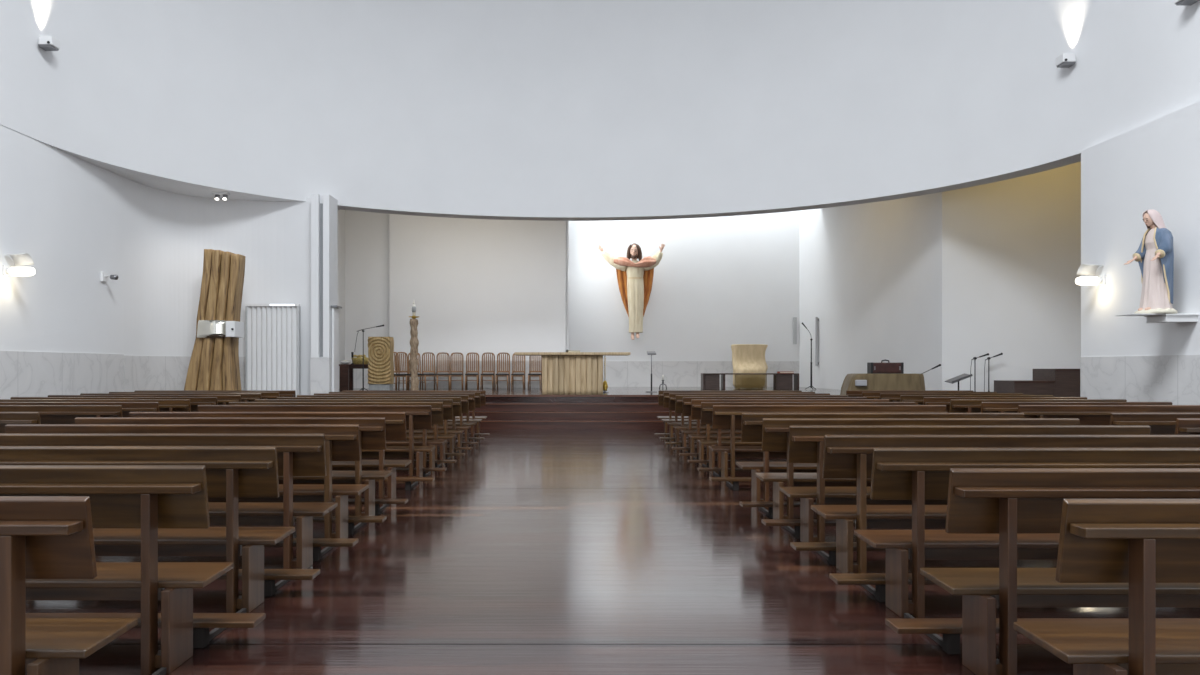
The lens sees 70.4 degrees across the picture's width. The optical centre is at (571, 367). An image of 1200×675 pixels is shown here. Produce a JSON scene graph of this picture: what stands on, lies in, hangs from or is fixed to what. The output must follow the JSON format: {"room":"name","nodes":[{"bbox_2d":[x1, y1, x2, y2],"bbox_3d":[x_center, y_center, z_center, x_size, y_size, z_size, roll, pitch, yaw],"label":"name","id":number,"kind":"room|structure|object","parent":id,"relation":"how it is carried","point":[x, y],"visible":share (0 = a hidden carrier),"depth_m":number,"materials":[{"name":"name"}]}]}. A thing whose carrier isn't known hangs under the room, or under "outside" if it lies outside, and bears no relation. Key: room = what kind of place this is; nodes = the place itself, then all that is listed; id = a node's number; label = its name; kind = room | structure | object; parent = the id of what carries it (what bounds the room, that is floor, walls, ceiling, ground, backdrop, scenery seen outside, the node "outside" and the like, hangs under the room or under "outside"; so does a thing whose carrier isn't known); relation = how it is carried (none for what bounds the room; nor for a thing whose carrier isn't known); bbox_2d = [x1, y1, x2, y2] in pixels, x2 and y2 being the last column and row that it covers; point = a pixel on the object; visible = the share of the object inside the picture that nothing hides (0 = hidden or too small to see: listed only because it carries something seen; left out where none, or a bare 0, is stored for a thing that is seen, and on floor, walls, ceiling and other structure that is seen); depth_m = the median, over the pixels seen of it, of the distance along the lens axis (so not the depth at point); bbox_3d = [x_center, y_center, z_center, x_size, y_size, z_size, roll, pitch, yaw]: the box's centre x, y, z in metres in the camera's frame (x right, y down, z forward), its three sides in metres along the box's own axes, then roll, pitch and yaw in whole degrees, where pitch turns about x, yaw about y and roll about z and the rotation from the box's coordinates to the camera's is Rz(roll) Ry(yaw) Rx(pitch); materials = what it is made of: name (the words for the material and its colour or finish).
{"room":"house of worship","nodes":[
{"label":"house of worship","id":0,"kind":"room"},
{"bbox_2d":[0,125,123,353],"bbox_3d":[-9.200,-1.200,5.535,0.400,5.240,23.070,0,0,0],"label":"wall","id":1,"kind":"structure","parent":0,"point":[59,208],"depth_m":14.96,"materials":[{"name":"white paint"}]},
{"bbox_2d":[3,253,34,275],"bbox_3d":[-8.768,-1.632,13.566,0.465,0.365,0.276,0,0,0],"label":"wall lamp","id":2,"kind":"object","parent":1,"relation":"attached to","point":[20,259],"visible":1,"depth_m":13.48,"materials":[{"name":"white metal"}]},
{"bbox_2d":[0,351,123,398],"bbox_3d":[-8.994,0.580,5.525,0.012,1.680,23.050,0,0,0],"label":"wall paneling","id":3,"kind":"structure","parent":1,"relation":"attached to","point":[22,373],"depth_m":14.88,"materials":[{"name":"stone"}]},
{"bbox_2d":[94,164,339,209],"bbox_3d":[-7.660,-3.919,17.300,4.080,0.202,6.600,0,0,0],"label":"ceiling","id":4,"kind":"structure","parent":0,"point":[157,184],"depth_m":18.15,"materials":[{"name":"white paint"}]},
{"bbox_2d":[124,177,310,394],"bbox_3d":[-7.871,-1.250,18.892,4.487,5.340,1.458,0,0,-38],"label":"wall","id":5,"kind":"structure","parent":0,"point":[167,235],"depth_m":18.97,"materials":[{"name":"white paint"}]},
{"bbox_2d":[124,355,244,391],"bbox_3d":[-8.484,0.590,18.420,0.603,1.660,2.831,0,0,33],"label":"trim","id":6,"kind":"structure","parent":5,"relation":"attached to","point":[140,372],"depth_m":18.19,"materials":[{"name":"stone"}]},
{"bbox_2d":[245,304,300,396],"bbox_3d":[-6.789,-0.007,19.302,1.215,2.855,0.115,0,0,0],"label":"radiator","id":7,"kind":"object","parent":5,"relation":"in","point":[272,331],"depth_m":19.31,"materials":[{"name":"white metal"}]},
{"bbox_2d":[310,358,331,394],"bbox_3d":[-5.705,0.600,19.594,0.430,1.640,0.712,0,0,0],"label":"trim","id":8,"kind":"structure","parent":5,"relation":"attached to","point":[320,368],"depth_m":19.24,"materials":[{"name":"stone"}]},
{"bbox_2d":[311,194,337,357],"bbox_3d":[-5.705,-1.250,19.600,0.410,5.340,0.700,0,0,0],"label":"wall pier","id":9,"kind":"object","parent":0,"point":[330,204],"visible":0.72,"depth_m":19.25,"materials":[{"name":"white paint"}]},
{"bbox_2d":[320,203,322,356],"bbox_3d":[-5.690,-1.985,19.369,0.092,3.490,0.039,0,0,0],"label":"trim","id":10,"kind":"structure","parent":9,"relation":"attached to","point":[321,204],"depth_m":19.35,"materials":[{"name":"grey paint"}]},
{"bbox_2d":[331,305,341,391],"bbox_3d":[-5.430,0.005,19.590,0.140,2.830,0.460,0,0,0],"label":"door","id":11,"kind":"structure","parent":9,"relation":"attached to","point":[335,309],"depth_m":19.51,"materials":[{"name":"white paint"}]},
{"bbox_2d":[338,209,344,359],"bbox_3d":[-7.450,-1.890,23.700,0.300,6.620,7.600,0,0,0],"label":"wall","id":12,"kind":"structure","parent":0,"point":[341,213],"depth_m":26.92,"materials":[{"name":"white paint"}]},
{"bbox_2d":[345,210,388,359],"bbox_3d":[-6.550,-1.890,27.475,1.700,6.620,0.250,0,0,0],"label":"wall","id":13,"kind":"structure","parent":0,"point":[366,233],"depth_m":27.35,"materials":[{"name":"white paint"}]},
{"bbox_2d":[347,360,368,387],"bbox_3d":[-6.544,0.600,27.344,1.488,1.640,0.012,0,0,0],"label":"trim","id":14,"kind":"structure","parent":13,"relation":"attached to","point":[357,373],"depth_m":27.34,"materials":[{"name":"stone"}]},
{"bbox_2d":[389,214,565,359],"bbox_3d":[-3.000,-1.890,27.200,5.600,6.620,0.400,0,0,0],"label":"wall","id":15,"kind":"structure","parent":0,"point":[480,286],"depth_m":27.00,"materials":[{"name":"white paint"}]},
{"bbox_2d":[393,360,540,387],"bbox_3d":[-2.990,0.600,26.994,5.580,1.640,0.012,0,0,0],"label":"trim","id":16,"kind":"structure","parent":15,"relation":"attached to","point":[429,384],"depth_m":26.99,"materials":[{"name":"wood"}]},
{"bbox_2d":[469,420,674,428],"bbox_3d":[1.510,1.427,19.745,13.880,0.387,0.370,0,0,0],"label":"step","id":17,"kind":"structure","parent":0,"point":[483,425],"depth_m":19.58,"materials":[{"name":"brown wood"}]},
{"bbox_2d":[469,405,674,410],"bbox_3d":[1.510,0.963,20.445,13.880,0.207,0.370,0,0,0],"label":"step","id":18,"kind":"structure","parent":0,"point":[487,407],"depth_m":20.28,"materials":[{"name":"brown wood"}]},
{"bbox_2d":[486,403,657,404],"bbox_3d":[1.505,0.875,20.270,13.870,0.037,0.040,0,0,0],"label":"step","id":19,"kind":"structure","parent":18,"relation":"attached to","point":[486,403],"depth_m":20.25,"materials":[{"name":"brown wood"}]},
{"bbox_2d":[463,411,680,419],"bbox_3d":[1.510,1.149,20.095,13.880,0.207,0.370,0,0,0],"label":"step","id":20,"kind":"structure","parent":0,"point":[490,416],"depth_m":19.93,"materials":[{"name":"brown wood"}]},
{"bbox_2d":[339,387,840,402],"bbox_3d":[0.650,0.775,24.955,15.900,0.207,8.690,0,0,0],"label":"floor","id":21,"kind":"structure","parent":0,"point":[612,390],"depth_m":21.80,"materials":[{"name":"brown wood"}]},
{"bbox_2d":[339,364,367,389],"bbox_3d":[-6.200,0.291,25.300,1.357,0.761,0.600,0,0,0],"label":"side table","id":22,"kind":"object","parent":21,"relation":"on","point":[346,370],"visible":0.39,"depth_m":25.01,"materials":[{"name":"brown wood"}]},
{"bbox_2d":[368,337,393,389],"bbox_3d":[-5.317,-0.085,23.640,0.623,1.513,0.520,0,0,0],"label":"lectern","id":23,"kind":"object","parent":21,"relation":"on","point":[380,349],"visible":1,"depth_m":23.41,"materials":[{"name":"brown wood"}]},
{"bbox_2d":[409,316,418,389],"bbox_3d":[-4.312,-0.368,23.200,0.300,2.080,0.300,0,0,0],"label":"candle stand","id":24,"kind":"object","parent":21,"relation":"on","point":[413,362],"visible":0.98,"depth_m":23.12,"materials":[{"name":"brown wood"}]},
{"bbox_2d":[436,352,449,388],"bbox_3d":[-4.003,0.102,26.434,0.412,1.142,0.532,0,0,-10],"label":"chair","id":25,"kind":"object","parent":21,"relation":"on","point":[441,353],"visible":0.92,"depth_m":26.63,"materials":[{"name":"brown wood"}]},
{"bbox_2d":[450,352,463,388],"bbox_3d":[-3.597,0.102,26.485,0.412,1.142,0.532,0,0,-5],"label":"chair","id":26,"kind":"object","parent":21,"relation":"on","point":[456,353],"visible":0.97,"depth_m":26.67,"materials":[{"name":"brown wood"}]},
{"bbox_2d":[480,352,494,388],"bbox_3d":[-2.629,0.102,26.485,0.412,1.142,0.532,0,0,0],"label":"chair","id":27,"kind":"object","parent":21,"relation":"on","point":[482,375],"visible":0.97,"depth_m":26.67,"materials":[{"name":"brown wood"}]},
{"bbox_2d":[495,352,509,388],"bbox_3d":[-2.161,0.102,26.485,0.412,1.142,0.532,0,0,2],"label":"chair","id":28,"kind":"object","parent":21,"relation":"on","point":[497,375],"visible":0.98,"depth_m":26.67,"materials":[{"name":"brown wood"}]},
{"bbox_2d":[528,356,541,388],"bbox_3d":[-1.149,0.102,26.485,0.412,1.142,0.532,0,0,4],"label":"chair","id":29,"kind":"object","parent":21,"relation":"on","point":[531,358],"visible":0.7,"depth_m":26.68,"materials":[{"name":"brown wood"}]},
{"bbox_2d":[486,395,657,396],"bbox_3d":[1.505,0.693,20.629,13.870,0.049,0.062,0,0,0],"label":"trim","id":30,"kind":"structure","parent":21,"relation":"attached to","point":[486,395],"depth_m":20.60,"materials":[{"name":"brown wood"}]},
{"bbox_2d":[514,352,630,393],"bbox_3d":[0.013,0.150,21.565,2.868,1.044,1.170,0,0,0],"label":"altar","id":31,"kind":"object","parent":21,"relation":"on","point":[562,372],"visible":0.99,"depth_m":21.12,"materials":[{"name":"brown wood"}]},
{"bbox_2d":[731,344,767,388],"bbox_3d":[5.667,-0.032,27.051,1.184,1.407,0.729,0,0,0],"label":"chair","id":32,"kind":"object","parent":21,"relation":"on","point":[746,358],"visible":1,"depth_m":26.94,"materials":[{"name":"brown wood"}]},
{"bbox_2d":[701,373,798,388],"bbox_3d":[5.471,0.428,26.200,2.928,0.487,0.500,0,0,0],"label":"bench","id":33,"kind":"object","parent":21,"relation":"on","point":[708,380],"visible":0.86,"depth_m":26.00,"materials":[{"name":"brown wood"}]},
{"bbox_2d":[0,0,1199,220],"bbox_3d":[0.090,-8.000,8.085,19.160,8.360,28.170,0,0,0],"label":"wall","id":34,"kind":"structure","parent":0,"point":[536,110],"depth_m":19.66,"materials":[{"name":"white paint"}]},
{"bbox_2d":[38,36,59,50],"bbox_3d":[-8.845,-5.465,14.342,0.270,0.185,0.255,0,0,0],"label":"uplighter","id":35,"kind":"object","parent":34,"relation":"attached to","point":[47,43],"visible":1,"depth_m":14.25,"materials":[{"name":"white paint"}]},
{"bbox_2d":[1056,53,1075,67],"bbox_3d":[8.904,-5.517,15.293,0.270,0.185,0.255,0,0,0],"label":"uplighter","id":36,"kind":"object","parent":34,"relation":"attached to","point":[1065,60],"visible":1,"depth_m":15.20,"materials":[{"name":"white paint"}]},
{"bbox_2d":[26,429,1199,674],"bbox_3d":[1.900,1.520,6.685,23.000,0.200,25.770,0,0,0],"label":"floor","id":37,"kind":"structure","parent":0,"point":[534,551],"depth_m":5.38,"materials":[{"name":"brown wood"}]},
{"bbox_2d":[0,412,40,433],"bbox_3d":[-7.160,0.942,8.672,3.490,0.955,1.060,0,0,0],"label":"pew","id":38,"kind":"object","parent":37,"relation":"on","point":[6,418],"visible":0.14,"depth_m":8.84,"materials":[{"name":"brown wood"}]},
{"bbox_2d":[0,405,122,423],"bbox_3d":[-7.160,0.942,10.290,3.490,0.955,1.060,0,0,0],"label":"pew","id":39,"kind":"object","parent":37,"relation":"on","point":[49,414],"visible":0.15,"depth_m":10.46,"materials":[{"name":"brown wood"}]},
{"bbox_2d":[0,496,137,674],"bbox_3d":[-3.170,0.942,2.870,3.140,0.955,1.060,0,0,0],"label":"pew","id":40,"kind":"object","parent":37,"relation":"on","point":[42,537],"visible":1,"depth_m":3.04,"materials":[{"name":"brown wood"}]},
{"bbox_2d":[0,402,159,416],"bbox_3d":[-7.160,0.942,11.230,3.490,0.955,1.060,0,0,0],"label":"pew","id":41,"kind":"object","parent":37,"relation":"on","point":[127,407],"visible":0.17,"depth_m":11.39,"materials":[{"name":"brown wood"}]},
{"bbox_2d":[0,399,190,411],"bbox_3d":[-7.160,0.942,12.170,3.490,0.955,1.060,0,0,0],"label":"pew","id":42,"kind":"object","parent":37,"relation":"on","point":[165,405],"visible":0.14,"depth_m":12.34,"materials":[{"name":"brown wood"}]},
{"bbox_2d":[10,397,217,411],"bbox_3d":[-7.160,0.942,13.110,3.490,0.955,1.060,0,0,0],"label":"pew","id":43,"kind":"object","parent":37,"relation":"on","point":[195,401],"visible":0.09,"depth_m":13.28,"materials":[{"name":"brown wood"}]},
{"bbox_2d":[0,465,233,674],"bbox_3d":[-3.170,0.942,3.837,3.140,0.955,1.060,0,0,0],"label":"pew","id":44,"kind":"object","parent":37,"relation":"on","point":[149,498],"visible":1,"depth_m":4.00,"materials":[{"name":"brown wood"}]},
{"bbox_2d":[48,395,240,404],"bbox_3d":[-7.160,0.942,14.050,3.490,0.955,1.060,0,0,0],"label":"pew","id":45,"kind":"object","parent":37,"relation":"on","point":[222,399],"visible":0.09,"depth_m":14.21,"materials":[{"name":"brown wood"}]},
{"bbox_2d":[0,446,294,647],"bbox_3d":[-3.170,0.942,4.804,3.140,0.955,1.060,0,0,0],"label":"pew","id":46,"kind":"object","parent":37,"relation":"on","point":[232,472],"visible":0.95,"depth_m":4.97,"materials":[{"name":"brown wood"}]},
{"bbox_2d":[0,434,337,596],"bbox_3d":[-3.170,0.942,5.771,3.140,0.955,1.060,0,0,0],"label":"pew","id":47,"kind":"object","parent":37,"relation":"on","point":[297,454],"visible":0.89,"depth_m":5.94,"materials":[{"name":"brown wood"}]},
{"bbox_2d":[80,393,260,401],"bbox_3d":[-7.160,0.942,14.990,3.490,0.955,1.060,0,0,0],"label":"pew","id":48,"kind":"object","parent":37,"relation":"on","point":[245,397],"visible":0.07,"depth_m":15.15,"materials":[{"name":"brown wood"}]},
{"bbox_2d":[5,424,368,560],"bbox_3d":[-3.170,0.942,6.738,3.140,0.955,1.060,0,0,0],"label":"pew","id":49,"kind":"object","parent":37,"relation":"on","point":[342,441],"visible":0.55,"depth_m":6.90,"materials":[{"name":"brown wood"}]},
{"bbox_2d":[109,392,279,398],"bbox_3d":[-7.160,0.942,15.930,3.490,0.955,1.060,0,0,0],"label":"pew","id":50,"kind":"object","parent":37,"relation":"on","point":[264,395],"visible":0.05,"depth_m":16.09,"materials":[{"name":"brown wood"}]},
{"bbox_2d":[184,249,244,389],"bbox_3d":[-7.745,-0.550,18.312,1.436,3.929,0.692,0,0,11],"label":"wooden sculpture","id":51,"kind":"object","parent":37,"relation":"on","point":[214,361],"depth_m":18.07,"materials":[{"name":"brown wood"}]},
{"bbox_2d":[134,390,295,396],"bbox_3d":[-7.160,0.942,16.870,3.490,0.955,1.060,0,0,0],"label":"pew","id":52,"kind":"object","parent":37,"relation":"on","point":[282,393],"visible":0.08,"depth_m":17.03,"materials":[{"name":"brown wood"}]},
{"bbox_2d":[75,417,392,534],"bbox_3d":[-3.170,0.942,7.705,3.140,0.955,1.060,0,0,0],"label":"pew","id":53,"kind":"object","parent":37,"relation":"on","point":[372,430],"visible":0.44,"depth_m":7.87,"materials":[{"name":"brown wood"}]},
{"bbox_2d":[129,412,411,514],"bbox_3d":[-3.170,0.942,8.672,3.140,0.955,1.060,0,0,0],"label":"pew","id":54,"kind":"object","parent":37,"relation":"on","point":[395,422],"visible":0.31,"depth_m":8.84,"materials":[{"name":"brown wood"}]},
{"bbox_2d":[198,405,435,490],"bbox_3d":[-3.170,0.942,10.290,3.140,0.955,1.060,0,0,0],"label":"pew","id":55,"kind":"object","parent":37,"relation":"on","point":[417,416],"visible":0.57,"depth_m":10.46,"materials":[{"name":"brown wood"}]},
{"bbox_2d":[229,402,446,476],"bbox_3d":[-3.170,0.942,11.230,3.140,0.955,1.060,0,0,0],"label":"pew","id":56,"kind":"object","parent":37,"relation":"on","point":[436,407],"visible":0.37,"depth_m":11.39,"materials":[{"name":"brown wood"}]},
{"bbox_2d":[255,399,456,467],"bbox_3d":[-3.170,0.942,12.170,3.140,0.955,1.060,0,0,0],"label":"pew","id":57,"kind":"object","parent":37,"relation":"on","point":[447,403],"visible":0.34,"depth_m":12.34,"materials":[{"name":"brown wood"}]},
{"bbox_2d":[277,397,464,459],"bbox_3d":[-3.170,0.942,13.110,3.140,0.955,1.060,0,0,0],"label":"pew","id":58,"kind":"object","parent":37,"relation":"on","point":[456,400],"visible":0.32,"depth_m":13.27,"materials":[{"name":"brown wood"}]},
{"bbox_2d":[297,395,472,452],"bbox_3d":[-3.170,0.942,14.050,3.140,0.955,1.060,0,0,0],"label":"pew","id":59,"kind":"object","parent":37,"relation":"on","point":[464,398],"visible":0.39,"depth_m":14.21,"materials":[{"name":"brown wood"}]},
{"bbox_2d":[314,393,478,450],"bbox_3d":[-3.170,0.942,14.990,3.140,0.955,1.060,0,0,0],"label":"pew","id":60,"kind":"object","parent":37,"relation":"on","point":[471,396],"visible":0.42,"depth_m":15.15,"materials":[{"name":"brown wood"}]},
{"bbox_2d":[329,392,484,444],"bbox_3d":[-3.170,0.942,15.930,3.140,0.955,1.060,0,0,0],"label":"pew","id":61,"kind":"object","parent":37,"relation":"on","point":[472,438],"visible":0.23,"depth_m":16.09,"materials":[{"name":"brown wood"}]},
{"bbox_2d":[342,390,489,440],"bbox_3d":[-3.170,0.942,16.870,3.140,0.955,1.060,0,0,0],"label":"pew","id":62,"kind":"object","parent":37,"relation":"on","point":[483,392],"visible":0.3,"depth_m":17.03,"materials":[{"name":"brown wood"}]},
{"bbox_2d":[654,390,801,440],"bbox_3d":[3.170,0.942,16.870,3.140,0.955,1.060,0,0,0],"label":"pew","id":63,"kind":"object","parent":37,"relation":"on","point":[660,392],"visible":0.18,"depth_m":17.03,"materials":[{"name":"brown wood"}]},
{"bbox_2d":[659,392,814,444],"bbox_3d":[3.170,0.942,15.930,3.140,0.955,1.060,0,0,0],"label":"pew","id":64,"kind":"object","parent":37,"relation":"on","point":[670,438],"visible":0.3,"depth_m":16.09,"materials":[{"name":"brown wood"}]},
{"bbox_2d":[665,393,829,450],"bbox_3d":[3.170,0.942,14.990,3.140,0.955,1.060,0,0,0],"label":"pew","id":65,"kind":"object","parent":37,"relation":"on","point":[672,396],"visible":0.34,"depth_m":15.15,"materials":[{"name":"brown wood"}]},
{"bbox_2d":[671,395,846,452],"bbox_3d":[3.170,0.942,14.050,3.140,0.955,1.060,0,0,0],"label":"pew","id":66,"kind":"object","parent":37,"relation":"on","point":[679,398],"visible":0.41,"depth_m":14.21,"materials":[{"name":"brown wood"}]},
{"bbox_2d":[679,397,866,459],"bbox_3d":[3.170,0.942,13.110,3.140,0.955,1.060,0,0,0],"label":"pew","id":67,"kind":"object","parent":37,"relation":"on","point":[686,400],"visible":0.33,"depth_m":13.27,"materials":[{"name":"brown wood"}]},
{"bbox_2d":[687,399,888,467],"bbox_3d":[3.170,0.942,12.170,3.140,0.955,1.060,0,0,0],"label":"pew","id":68,"kind":"object","parent":37,"relation":"on","point":[695,403],"visible":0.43,"depth_m":12.34,"materials":[{"name":"brown wood"}]},
{"bbox_2d":[697,402,914,476],"bbox_3d":[3.170,0.942,11.230,3.140,0.955,1.060,0,0,0],"label":"pew","id":69,"kind":"object","parent":37,"relation":"on","point":[706,407],"visible":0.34,"depth_m":11.39,"materials":[{"name":"brown wood"}]},
{"bbox_2d":[708,405,947,490],"bbox_3d":[3.170,0.942,10.290,3.140,0.955,1.060,0,0,0],"label":"pew","id":70,"kind":"object","parent":37,"relation":"on","point":[724,416],"visible":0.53,"depth_m":10.46,"materials":[{"name":"brown wood"}]},
{"bbox_2d":[736,413,1023,517],"bbox_3d":[3.170,0.942,8.490,3.140,0.955,1.060,0,0,0],"label":"pew","id":71,"kind":"object","parent":37,"relation":"on","point":[751,429],"visible":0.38,"depth_m":8.65,"materials":[{"name":"brown wood"}]},
{"bbox_2d":[840,373,924,394],"bbox_3d":[6.686,0.777,18.369,1.882,1.285,0.778,0,0,0],"label":"table","id":72,"kind":"object","parent":37,"relation":"on","point":[854,381],"visible":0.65,"depth_m":18.06,"materials":[{"name":"brown wood"}]},
{"bbox_2d":[867,359,903,373],"bbox_3d":[6.782,-0.017,18.400,0.700,0.307,0.260,0,0,0],"label":"case","id":73,"kind":"object","parent":72,"relation":"on","point":[872,368],"visible":1,"depth_m":18.28,"materials":[{"name":"red leather"}]},
{"bbox_2d":[846,390,973,396],"bbox_3d":[6.775,0.942,16.870,2.820,0.955,1.060,0,0,0],"label":"pew","id":74,"kind":"object","parent":37,"relation":"on","point":[850,393],"visible":0.08,"depth_m":17.03,"materials":[{"name":"brown wood"}]},
{"bbox_2d":[755,418,1079,538],"bbox_3d":[3.170,0.942,7.545,3.140,0.955,1.060,0,0,0],"label":"pew","id":75,"kind":"object","parent":37,"relation":"on","point":[775,431],"visible":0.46,"depth_m":7.71,"materials":[{"name":"brown wood"}]},
{"bbox_2d":[880,393,1023,401],"bbox_3d":[6.775,0.942,14.990,2.820,0.955,1.060,0,0,0],"label":"pew","id":76,"kind":"object","parent":37,"relation":"on","point":[893,397],"visible":0.12,"depth_m":15.16,"materials":[{"name":"brown wood"}]},
{"bbox_2d":[945,373,972,389],"bbox_3d":[8.285,0.775,18.164,0.469,1.288,0.426,0,0,0],"label":"music stand","id":77,"kind":"object","parent":37,"relation":"on","point":[962,376],"visible":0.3,"depth_m":18.18,"materials":[{"name":"black metal"}]},
{"bbox_2d":[945,373,972,383],"bbox_3d":[8.276,0.240,18.198,0.450,0.218,0.343,0,0,0],"label":"tray","id":78,"kind":"object","parent":77,"relation":"on","point":[963,376],"depth_m":18.18,"materials":[{"name":"grey metal"}]},
{"bbox_2d":[779,425,1150,564],"bbox_3d":[3.170,0.942,6.600,3.140,0.955,1.060,0,0,0],"label":"pew","id":79,"kind":"object","parent":37,"relation":"on","point":[806,442],"visible":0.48,"depth_m":6.76,"materials":[{"name":"brown wood"}]},
{"bbox_2d":[900,395,1052,404],"bbox_3d":[6.775,0.942,14.050,2.820,0.955,1.060,0,0,0],"label":"pew","id":80,"kind":"object","parent":37,"relation":"on","point":[918,399],"visible":0.07,"depth_m":14.21,"materials":[{"name":"brown wood"}]},
{"bbox_2d":[923,397,1086,412],"bbox_3d":[6.775,0.942,13.110,2.820,0.955,1.060,0,0,0],"label":"pew","id":81,"kind":"object","parent":37,"relation":"on","point":[926,400],"visible":0.11,"depth_m":13.28,"materials":[{"name":"brown wood"}]},
{"bbox_2d":[811,435,1199,601],"bbox_3d":[3.170,0.942,5.655,3.140,0.955,1.060,0,0,0],"label":"pew","id":82,"kind":"object","parent":37,"relation":"on","point":[844,456],"visible":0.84,"depth_m":5.82,"materials":[{"name":"brown wood"}]},
{"bbox_2d":[854,448,1199,653],"bbox_3d":[3.170,0.942,4.710,3.140,0.955,1.060,0,0,0],"label":"pew","id":83,"kind":"object","parent":37,"relation":"on","point":[918,475],"visible":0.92,"depth_m":4.87,"materials":[{"name":"brown wood"}]},
{"bbox_2d":[994,369,1079,396],"bbox_3d":[10.482,0.726,18.744,1.932,1.388,0.912,0,0,0],"label":"wooden steps","id":84,"kind":"structure","parent":37,"relation":"on","point":[1055,382],"depth_m":18.30,"materials":[{"name":"brown wood"}]},
{"bbox_2d":[949,399,1126,412],"bbox_3d":[6.775,0.942,12.170,2.820,0.955,1.060,0,0,0],"label":"pew","id":85,"kind":"object","parent":37,"relation":"on","point":[956,405],"visible":0.07,"depth_m":12.34,"materials":[{"name":"brown wood"}]},
{"bbox_2d":[920,468,1199,674],"bbox_3d":[3.170,0.942,3.715,3.140,0.955,1.060,0,0,0],"label":"pew","id":86,"kind":"object","parent":37,"relation":"on","point":[1007,502],"visible":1,"depth_m":3.88,"materials":[{"name":"brown wood"}]},
{"bbox_2d":[981,402,1172,412],"bbox_3d":[6.775,0.942,11.230,2.820,0.955,1.060,0,0,0],"label":"pew","id":87,"kind":"object","parent":37,"relation":"on","point":[986,407],"visible":0.09,"depth_m":11.39,"materials":[{"name":"brown wood"}]},
{"bbox_2d":[1014,499,1199,674],"bbox_3d":[3.170,0.942,2.815,3.140,0.955,1.060,0,0,0],"label":"pew","id":88,"kind":"object","parent":37,"relation":"on","point":[1142,544],"visible":1,"depth_m":3.00,"materials":[{"name":"brown wood"}]},
{"bbox_2d":[1018,405,1199,424],"bbox_3d":[6.775,0.942,10.290,2.820,0.955,1.060,0,0,0],"label":"pew","id":89,"kind":"object","parent":37,"relation":"on","point":[1087,414],"visible":0.13,"depth_m":10.46,"materials":[{"name":"brown wood"}]},
{"bbox_2d":[1110,413,1199,434],"bbox_3d":[6.775,0.942,8.490,2.820,0.955,1.060,0,0,0],"label":"pew","id":90,"kind":"object","parent":37,"relation":"on","point":[1160,423],"visible":0.13,"depth_m":8.65,"materials":[{"name":"brown wood"}]},
{"bbox_2d":[1175,418,1199,434],"bbox_3d":[6.775,0.942,7.545,2.820,0.955,1.060,0,0,0],"label":"pew","id":91,"kind":"object","parent":37,"relation":"on","point":[1184,426],"visible":0.26,"depth_m":7.71,"materials":[{"name":"brown wood"}]},
{"bbox_2d":[569,211,798,360],"bbox_3d":[3.850,-3.080,29.450,8.900,9.000,0.300,0,0,0],"label":"wall","id":92,"kind":"structure","parent":0,"point":[719,283],"depth_m":29.30,"materials":[{"name":"white paint"}]},
{"bbox_2d":[598,243,664,339],"bbox_3d":[1.963,-2.548,28.835,2.259,3.254,0.895,0,0,-7],"label":"statue","id":93,"kind":"object","parent":92,"relation":"attached to","point":[634,277],"visible":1,"depth_m":28.58,"materials":[{"name":"beige"}]},
{"bbox_2d":[614,256,655,266],"bbox_3d":[2.111,-3.545,28.587,1.429,0.394,0.337,0,0,0],"label":"drape","id":94,"kind":"object","parent":93,"relation":"hanging from","point":[648,261],"depth_m":28.50,"materials":[{"name":"orange fabric"}]},
{"bbox_2d":[603,361,798,386],"bbox_3d":[3.820,0.605,29.294,8.040,1.630,0.012,0,0,0],"label":"trim","id":95,"kind":"structure","parent":92,"relation":"attached to","point":[617,373],"depth_m":29.29,"materials":[{"name":"stone"}]},
{"bbox_2d":[799,192,941,389],"bbox_3d":[8.310,-3.180,24.460,0.300,9.200,9.922,0,0,-4],"label":"wall","id":96,"kind":"structure","parent":0,"point":[870,274],"depth_m":23.36,"materials":[{"name":"white paint"}]},
{"bbox_2d":[942,162,1080,391],"bbox_3d":[10.945,-1.890,19.650,4.910,6.620,0.300,0,0,0],"label":"wall","id":97,"kind":"structure","parent":0,"point":[1011,248],"depth_m":19.50,"materials":[{"name":"white paint"}]},
{"bbox_2d":[1081,101,1199,356],"bbox_3d":[9.200,-1.200,4.515,0.400,5.240,21.030,0,0,0],"label":"wall","id":98,"kind":"structure","parent":0,"point":[1155,164],"depth_m":13.58,"materials":[{"name":"white paint"}]},
{"bbox_2d":[1075,264,1105,284],"bbox_3d":[8.768,-1.573,14.466,0.465,0.365,0.276,0,0,0],"label":"wall lamp","id":99,"kind":"object","parent":98,"relation":"attached to","point":[1084,269],"visible":1,"depth_m":14.37,"materials":[{"name":"white metal"}]},
{"bbox_2d":[1080,355,1199,404],"bbox_3d":[8.994,0.620,4.515,0.012,1.600,21.030,0,0,0],"label":"wall paneling","id":100,"kind":"structure","parent":98,"relation":"attached to","point":[1175,379],"depth_m":13.39,"materials":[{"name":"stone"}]},
{"bbox_2d":[1114,314,1198,322],"bbox_3d":[8.530,-0.717,12.435,0.940,0.117,0.470,0,0,0],"label":"shelf","id":101,"kind":"object","parent":98,"relation":"attached to","point":[1151,318],"visible":1,"depth_m":12.23,"materials":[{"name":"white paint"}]},
{"bbox_2d":[1124,209,1177,313],"bbox_3d":[8.532,-1.540,12.447,0.566,1.530,0.562,0,0,-10],"label":"statue","id":102,"kind":"object","parent":101,"relation":"on","point":[1154,255],"visible":1,"depth_m":12.33,"materials":[{"name":"beige ceramic"}]},
{"bbox_3d":[-0.300,-3.080,28.250,0.200,9.000,2.100,0,0,0],"label":"wall","id":103,"kind":"structure","parent":0,"visible":0},
{"bbox_2d":[566,221,568,351],"bbox_3d":[-0.160,-3.580,27.750,0.100,6.200,1.000,0,0,0],"label":"window","id":104,"kind":"structure","parent":103,"relation":"in","point":[567,222],"depth_m":27.25,"materials":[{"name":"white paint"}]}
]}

